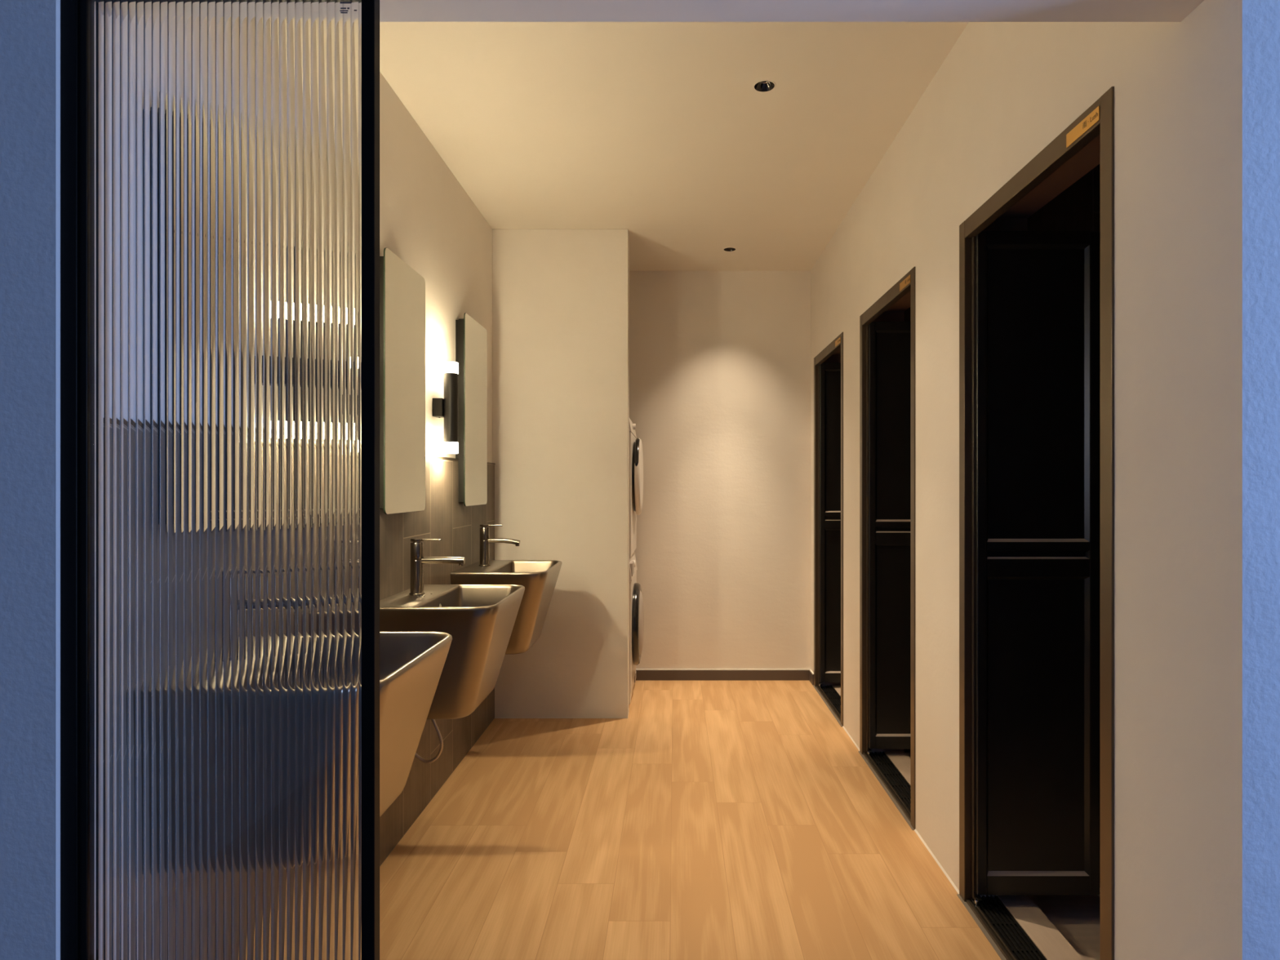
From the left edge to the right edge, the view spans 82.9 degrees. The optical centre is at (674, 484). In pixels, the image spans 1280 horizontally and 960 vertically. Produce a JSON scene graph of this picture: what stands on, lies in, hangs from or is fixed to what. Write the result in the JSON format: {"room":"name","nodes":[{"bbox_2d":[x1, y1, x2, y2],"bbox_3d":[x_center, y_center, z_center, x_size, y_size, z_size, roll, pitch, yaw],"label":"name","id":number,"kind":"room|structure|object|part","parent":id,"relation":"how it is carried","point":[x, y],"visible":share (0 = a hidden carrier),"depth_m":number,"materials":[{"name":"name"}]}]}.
{"room":"public restroom","nodes":[
{"label":"public restroom","id":0,"kind":"room"},
{"bbox_2d":[379,71,494,866],"bbox_3d":[-1.058,-0.062,3.074,0.135,2.695,3.585,0,0,0],"label":"wall","id":1,"kind":"structure","parent":0,"point":[428,220],"depth_m":3.00,"materials":[{"name":"white paint"}]},
{"bbox_2d":[379,247,425,514],"bbox_3d":[-0.979,-0.344,2.573,0.052,0.885,0.387,0,0,0],"label":"wall mirror","id":2,"kind":"object","parent":1,"relation":"attached to","point":[402,288],"visible":0.89,"depth_m":2.53,"materials":[{"name":"silver mirror"}]},
{"bbox_2d":[379,631,452,817],"bbox_3d":[-0.781,0.581,1.650,0.420,0.385,0.540,0,0,0],"label":"basin","id":3,"kind":"object","parent":1,"relation":"attached to","point":[411,664],"visible":0.23,"depth_m":1.69,"materials":[{"name":"brown ceramic"}]},
{"bbox_2d":[432,361,457,453],"bbox_3d":[-0.956,-0.322,3.027,0.098,0.378,0.060,0,0,0],"label":"wall sconce","id":4,"kind":"object","parent":1,"relation":"attached to","point":[446,407],"visible":1,"depth_m":3.00,"materials":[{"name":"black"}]},
{"bbox_2d":[379,584,524,719],"bbox_3d":[-0.781,0.581,2.555,0.420,0.385,0.540,0,0,0],"label":"basin","id":5,"kind":"object","parent":1,"relation":"attached to","point":[480,620],"visible":0.73,"depth_m":2.35,"materials":[{"name":"brown ceramic"}]},
{"bbox_2d":[414,719,443,763],"bbox_3d":[-0.913,0.885,2.593,0.163,0.231,0.026,0,0,-11],"label":"hose","id":6,"kind":"object","parent":5,"relation":"attached to","point":[433,721],"visible":0.54,"depth_m":2.60,"materials":[{"name":"silver metal"}]},
{"bbox_2d":[408,537,465,595],"bbox_3d":[-0.842,0.289,2.563,0.195,0.198,0.053,0,0,0],"label":"mixer tap","id":7,"kind":"object","parent":5,"relation":"on","point":[417,559],"visible":1,"depth_m":2.55,"materials":[{"name":"silver metal"}]},
{"bbox_3d":[-0.881,0.197,2.563,0.108,0.014,0.044,0,0,0],"label":"lever","id":8,"kind":"part","parent":7,"relation":"part of","materials":[{"name":"brown"}]},
{"bbox_3d":[-0.821,0.270,2.563,0.154,0.031,0.024,0,0,0],"label":"spout","id":9,"kind":"part","parent":7,"relation":"part of","materials":[{"name":"brown"}]},
{"bbox_3d":[-0.998,-0.115,2.634,0.015,0.010,2.705,0,0,0],"label":"edge trim","id":10,"kind":"part","parent":1,"relation":"part of","materials":[{"name":"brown metal"}]},
{"bbox_2d":[455,312,487,506],"bbox_3d":[-0.979,-0.344,3.480,0.052,0.885,0.387,0,0,0],"label":"wall mirror","id":11,"kind":"object","parent":1,"relation":"attached to","point":[471,337],"visible":0.99,"depth_m":3.40,"materials":[{"name":"silver mirror"}]},
{"bbox_2d":[450,560,561,654],"bbox_3d":[-0.781,0.581,3.465,0.420,0.385,0.540,0,0,0],"label":"basin","id":12,"kind":"object","parent":1,"relation":"attached to","point":[539,578],"visible":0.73,"depth_m":3.27,"materials":[{"name":"brown ceramic"}]},
{"bbox_2d":[479,524,519,566],"bbox_3d":[-0.841,0.289,3.473,0.197,0.198,0.053,0,0,0],"label":"mixer tap","id":13,"kind":"object","parent":12,"relation":"on","point":[485,540],"visible":1,"depth_m":3.46,"materials":[{"name":"silver metal"}]},
{"bbox_3d":[-0.881,0.197,3.473,0.108,0.014,0.044,0,0,0],"label":"lever","id":14,"kind":"part","parent":13,"relation":"part of","materials":[{"name":"brown"}]},
{"bbox_3d":[-0.820,0.274,3.473,0.156,0.039,0.024,0,0,0],"label":"spout","id":15,"kind":"part","parent":13,"relation":"part of","materials":[{"name":"brown"}]},
{"bbox_2d":[492,229,629,717],"bbox_3d":[-0.631,-0.062,4.038,0.747,2.695,0.104,0,0,0],"label":"wall partition","id":16,"kind":"structure","parent":0,"point":[561,297],"depth_m":3.99,"materials":[{"name":"white paint"}]},
{"bbox_2d":[494,717,627,718],"bbox_3d":[-0.625,1.283,3.984,0.735,0.004,0.004,0,0,0],"label":"trim","id":17,"kind":"structure","parent":16,"relation":"attached to","point":[495,717],"depth_m":3.98,"materials":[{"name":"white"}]},
{"bbox_2d":[0,0,1279,959],"bbox_3d":[0.500,-0.290,1.212,4.500,3.250,0.139,0,0,0],"label":"wall","id":18,"kind":"structure","parent":0,"point":[1230,49],"depth_m":1.14,"materials":[{"name":"paint"}]},
{"bbox_2d":[379,22,968,271],"bbox_3d":[-0.022,-1.465,3.074,2.255,0.110,3.585,0,0,0],"label":"ceiling","id":19,"kind":"structure","parent":0,"point":[660,132],"depth_m":2.79,"materials":[{"name":"paint"}]},
{"bbox_2d":[722,247,736,251],"bbox_3d":[0.329,-1.435,4.330,0.082,0.054,0.082,0,0,0],"label":"recessed light","id":20,"kind":"object","parent":19,"relation":"in","point":[726,249],"visible":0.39,"depth_m":4.35,"materials":[{"name":"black metal"}]},
{"bbox_2d":[752,80,776,93],"bbox_3d":[0.317,-1.435,2.558,0.082,0.054,0.082,0,0,0],"label":"recessed light","id":21,"kind":"object","parent":19,"relation":"in","point":[762,86],"visible":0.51,"depth_m":2.58,"materials":[{"name":"metal"}]},
{"bbox_2d":[379,680,1001,959],"bbox_3d":[-0.202,1.360,3.054,2.196,0.150,3.824,0,0,0],"label":"floor","id":22,"kind":"structure","parent":0,"point":[714,820],"depth_m":2.57,"materials":[{"name":"brown wood"}]},
{"bbox_2d":[60,0,379,959],"bbox_3d":[-0.727,0.233,1.165,0.500,2.105,0.030,0,0,0],"label":"glass partition","id":23,"kind":"structure","parent":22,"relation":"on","point":[220,159],"depth_m":1.16,"materials":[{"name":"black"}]},
{"bbox_2d":[629,551,644,704],"bbox_3d":[-0.525,0.851,4.410,0.670,0.868,0.590,0,0,0],"label":"washing machine","id":24,"kind":"object","parent":22,"relation":"on","point":[636,600],"visible":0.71,"depth_m":4.22,"materials":[{"name":"white metal"}]},
{"bbox_3d":[-0.251,0.487,4.225,0.018,0.075,0.160,0,0,0],"label":"detergent drawer","id":25,"kind":"part","parent":24,"relation":"part of","materials":[{"name":"grey plastic"}]},
{"bbox_3d":[-0.552,0.482,4.410,0.616,0.131,0.590,0,0,0],"label":"control panel","id":26,"kind":"part","parent":24,"relation":"part of","materials":[{"name":"white plastic"}]},
{"bbox_2d":[629,417,643,557],"bbox_3d":[-0.527,-0.004,4.410,0.665,0.834,0.590,0,0,0],"label":"dryer","id":27,"kind":"object","parent":24,"relation":"on","point":[636,455],"visible":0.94,"depth_m":4.22,"materials":[{"name":"white metal"}]},
{"bbox_3d":[-0.553,-0.363,4.410,0.613,0.116,0.590,0,0,0],"label":"control panel","id":28,"kind":"part","parent":27,"relation":"part of","materials":[{"name":"white plastic"}]},
{"bbox_3d":[-0.215,-0.051,4.410,0.040,0.470,0.470,0,0,0],"label":"door","id":29,"kind":"part","parent":27,"relation":"part of","materials":[{"name":"white ceramic"}]},
{"bbox_3d":[-0.201,0.845,4.410,0.022,0.401,0.401,0,0,0],"label":"door glass","id":30,"kind":"part","parent":24,"relation":"part of","materials":[{"name":"glass"}]},
{"bbox_2d":[820,684,840,715],"bbox_3d":[0.963,1.298,4.239,0.091,0.033,0.784,0,0,0],"label":"drain grate","id":31,"kind":"object","parent":22,"relation":"in","point":[831,693],"depth_m":4.40,"materials":[{"name":"black metal"}]},
{"bbox_2d":[870,751,911,812],"bbox_3d":[0.963,1.298,3.087,0.091,0.033,0.784,0,0,0],"label":"drain grate","id":32,"kind":"object","parent":22,"relation":"in","point":[900,785],"depth_m":3.18,"materials":[{"name":"black metal"}]},
{"bbox_2d":[973,895,1046,959],"bbox_3d":[0.963,1.298,1.871,0.091,0.033,0.784,0,0,0],"label":"drain grate","id":33,"kind":"object","parent":22,"relation":"in","point":[1021,946],"depth_m":2.09,"materials":[{"name":"black metal"}]},
{"bbox_2d":[629,271,810,669],"bbox_3d":[0.640,-0.092,4.826,3.530,2.855,0.120,0,0,0],"label":"wall","id":34,"kind":"structure","parent":0,"point":[720,361],"depth_m":4.77,"materials":[{"name":"white paint"}]},
{"bbox_2d":[635,669,809,680],"bbox_3d":[-0.054,1.250,4.760,1.901,0.071,0.012,0,0,0],"label":"baseboard","id":35,"kind":"structure","parent":34,"relation":"attached to","point":[641,674],"depth_m":4.75,"materials":[{"name":"brown wood"}]},
{"bbox_2d":[810,22,1180,959],"bbox_3d":[1.000,-0.037,3.074,0.209,2.745,3.585,0,0,0],"label":"wall","id":36,"kind":"structure","parent":0,"point":[1003,91],"depth_m":1.82,"materials":[{"name":"white paint"}]},
{"bbox_2d":[808,669,813,684],"bbox_3d":[0.890,1.250,4.700,0.012,0.071,0.108,0,0,0],"label":"baseboard","id":37,"kind":"structure","parent":36,"relation":"attached to","point":[811,673],"depth_m":4.69,"materials":[{"name":"brown"}]},
{"bbox_2d":[813,332,843,726],"bbox_3d":[1.096,0.236,4.239,0.424,2.098,0.792,0,0,0],"label":"door","id":38,"kind":"structure","parent":36,"relation":"in","point":[828,376],"depth_m":4.58,"materials":[{"name":"black wood"}]},
{"bbox_3d":[0.900,1.278,4.239,0.033,0.013,0.792,0,0,0],"label":"sill","id":39,"kind":"part","parent":38,"relation":"part of","materials":[{"name":"brown wood"}]},
{"bbox_3d":[1.103,-0.278,4.569,0.311,0.902,0.012,0,0,0],"label":"inset panel","id":40,"kind":"part","parent":38,"relation":"part of","materials":[{"name":"black wood"}]},
{"bbox_3d":[1.103,0.733,4.569,0.311,0.908,0.012,0,0,0],"label":"inset panel","id":41,"kind":"part","parent":38,"relation":"part of","materials":[{"name":"black wood"}]},
{"bbox_2d":[835,337,840,346],"bbox_3d":[0.890,-0.780,3.948,0.002,0.030,0.126,0,0,0],"label":"sign plate","id":42,"kind":"object","parent":38,"relation":"attached to","point":[837,341],"visible":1,"depth_m":3.94,"materials":[{"name":"brown"}]},
{"bbox_2d":[842,725,859,751],"bbox_3d":[0.893,1.282,3.663,0.005,0.006,0.359,0,0,0],"label":"trim","id":43,"kind":"structure","parent":36,"relation":"attached to","point":[844,728],"depth_m":3.66,"materials":[{"name":"white"}]},
{"bbox_2d":[857,266,915,830],"bbox_3d":[1.096,0.236,3.087,0.424,2.098,0.792,0,0,0],"label":"door","id":44,"kind":"structure","parent":36,"relation":"in","point":[887,349],"depth_m":3.42,"materials":[{"name":"black wood"}]},
{"bbox_3d":[0.900,1.278,3.087,0.033,0.013,0.792,0,0,0],"label":"sill","id":45,"kind":"part","parent":44,"relation":"part of","materials":[{"name":"black wood"}]},
{"bbox_3d":[1.103,-0.278,3.418,0.311,0.902,0.012,0,0,0],"label":"inset panel","id":46,"kind":"part","parent":44,"relation":"part of","materials":[{"name":"black wood"}]},
{"bbox_3d":[1.103,0.733,3.418,0.311,0.908,0.012,0,0,0],"label":"inset panel","id":47,"kind":"part","parent":44,"relation":"part of","materials":[{"name":"black wood"}]},
{"bbox_2d":[899,275,910,291],"bbox_3d":[0.890,-0.780,2.797,0.002,0.030,0.126,0,0,0],"label":"sign plate","id":48,"kind":"object","parent":44,"relation":"attached to","point":[903,284],"visible":1,"depth_m":2.79,"materials":[{"name":"brown"}]},
{"bbox_2d":[914,828,959,893],"bbox_3d":[0.893,1.282,2.479,0.005,0.006,0.425,0,0,0],"label":"trim","id":49,"kind":"structure","parent":36,"relation":"attached to","point":[915,830],"depth_m":2.46,"materials":[{"name":"white"}]},
{"bbox_2d":[956,86,1114,959],"bbox_3d":[1.096,0.236,1.871,0.424,2.098,0.792,0,0,0],"label":"door","id":50,"kind":"structure","parent":36,"relation":"in","point":[1029,300],"depth_m":2.21,"materials":[{"name":"black wood"}]},
{"bbox_3d":[0.900,1.278,1.871,0.033,0.013,0.792,0,0,0],"label":"sill","id":51,"kind":"part","parent":50,"relation":"part of","materials":[{"name":"silver metal"}]},
{"bbox_3d":[1.103,-0.278,2.201,0.311,0.902,0.012,0,0,0],"label":"inset panel","id":52,"kind":"part","parent":50,"relation":"part of","materials":[{"name":"black wood"}]},
{"bbox_3d":[1.103,0.733,2.201,0.311,0.908,0.012,0,0,0],"label":"inset panel","id":53,"kind":"part","parent":50,"relation":"part of","materials":[{"name":"black wood"}]},
{"bbox_2d":[1066,106,1099,147],"bbox_3d":[0.890,-0.780,1.580,0.002,0.030,0.126,0,0,0],"label":"sign plate","id":54,"kind":"object","parent":50,"relation":"attached to","point":[1093,117],"visible":1,"depth_m":1.58,"materials":[{"name":"gold metal"}]},
{"bbox_2d":[904,163,1100,880],"bbox_3d":[1.740,0.060,3.023,1.270,2.550,3.485,0,0,0],"label":"wall","id":55,"kind":"structure","parent":0,"point":[1077,207],"depth_m":2.43,"materials":[{"name":"tile"}]},
{"bbox_2d":[905,751,1100,959],"bbox_3d":[1.680,1.385,3.023,1.150,0.100,3.485,0,0,0],"label":"floor","id":56,"kind":"structure","parent":0,"point":[1077,917],"depth_m":2.23,"materials":[{"name":"grey tile"}]},
{"bbox_2d":[831,684,840,696],"bbox_3d":[1.056,1.309,4.239,0.097,0.052,0.792,0,0,0],"label":"kerb","id":57,"kind":"object","parent":56,"relation":"on","point":[837,687],"visible":0.14,"depth_m":4.56,"materials":[{"name":"grey tile"}]},
{"bbox_2d":[884,751,911,786],"bbox_3d":[1.056,1.309,3.087,0.097,0.052,0.792,0,0,0],"label":"kerb","id":58,"kind":"object","parent":56,"relation":"on","point":[901,761],"visible":0.29,"depth_m":3.35,"materials":[{"name":"beige stone"}]},
{"bbox_2d":[996,895,1083,959],"bbox_3d":[1.056,1.309,1.871,0.097,0.052,0.792,0,0,0],"label":"kerb","id":59,"kind":"object","parent":56,"relation":"on","point":[1044,935],"visible":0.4,"depth_m":2.09,"materials":[{"name":"beige stone"}]}
]}

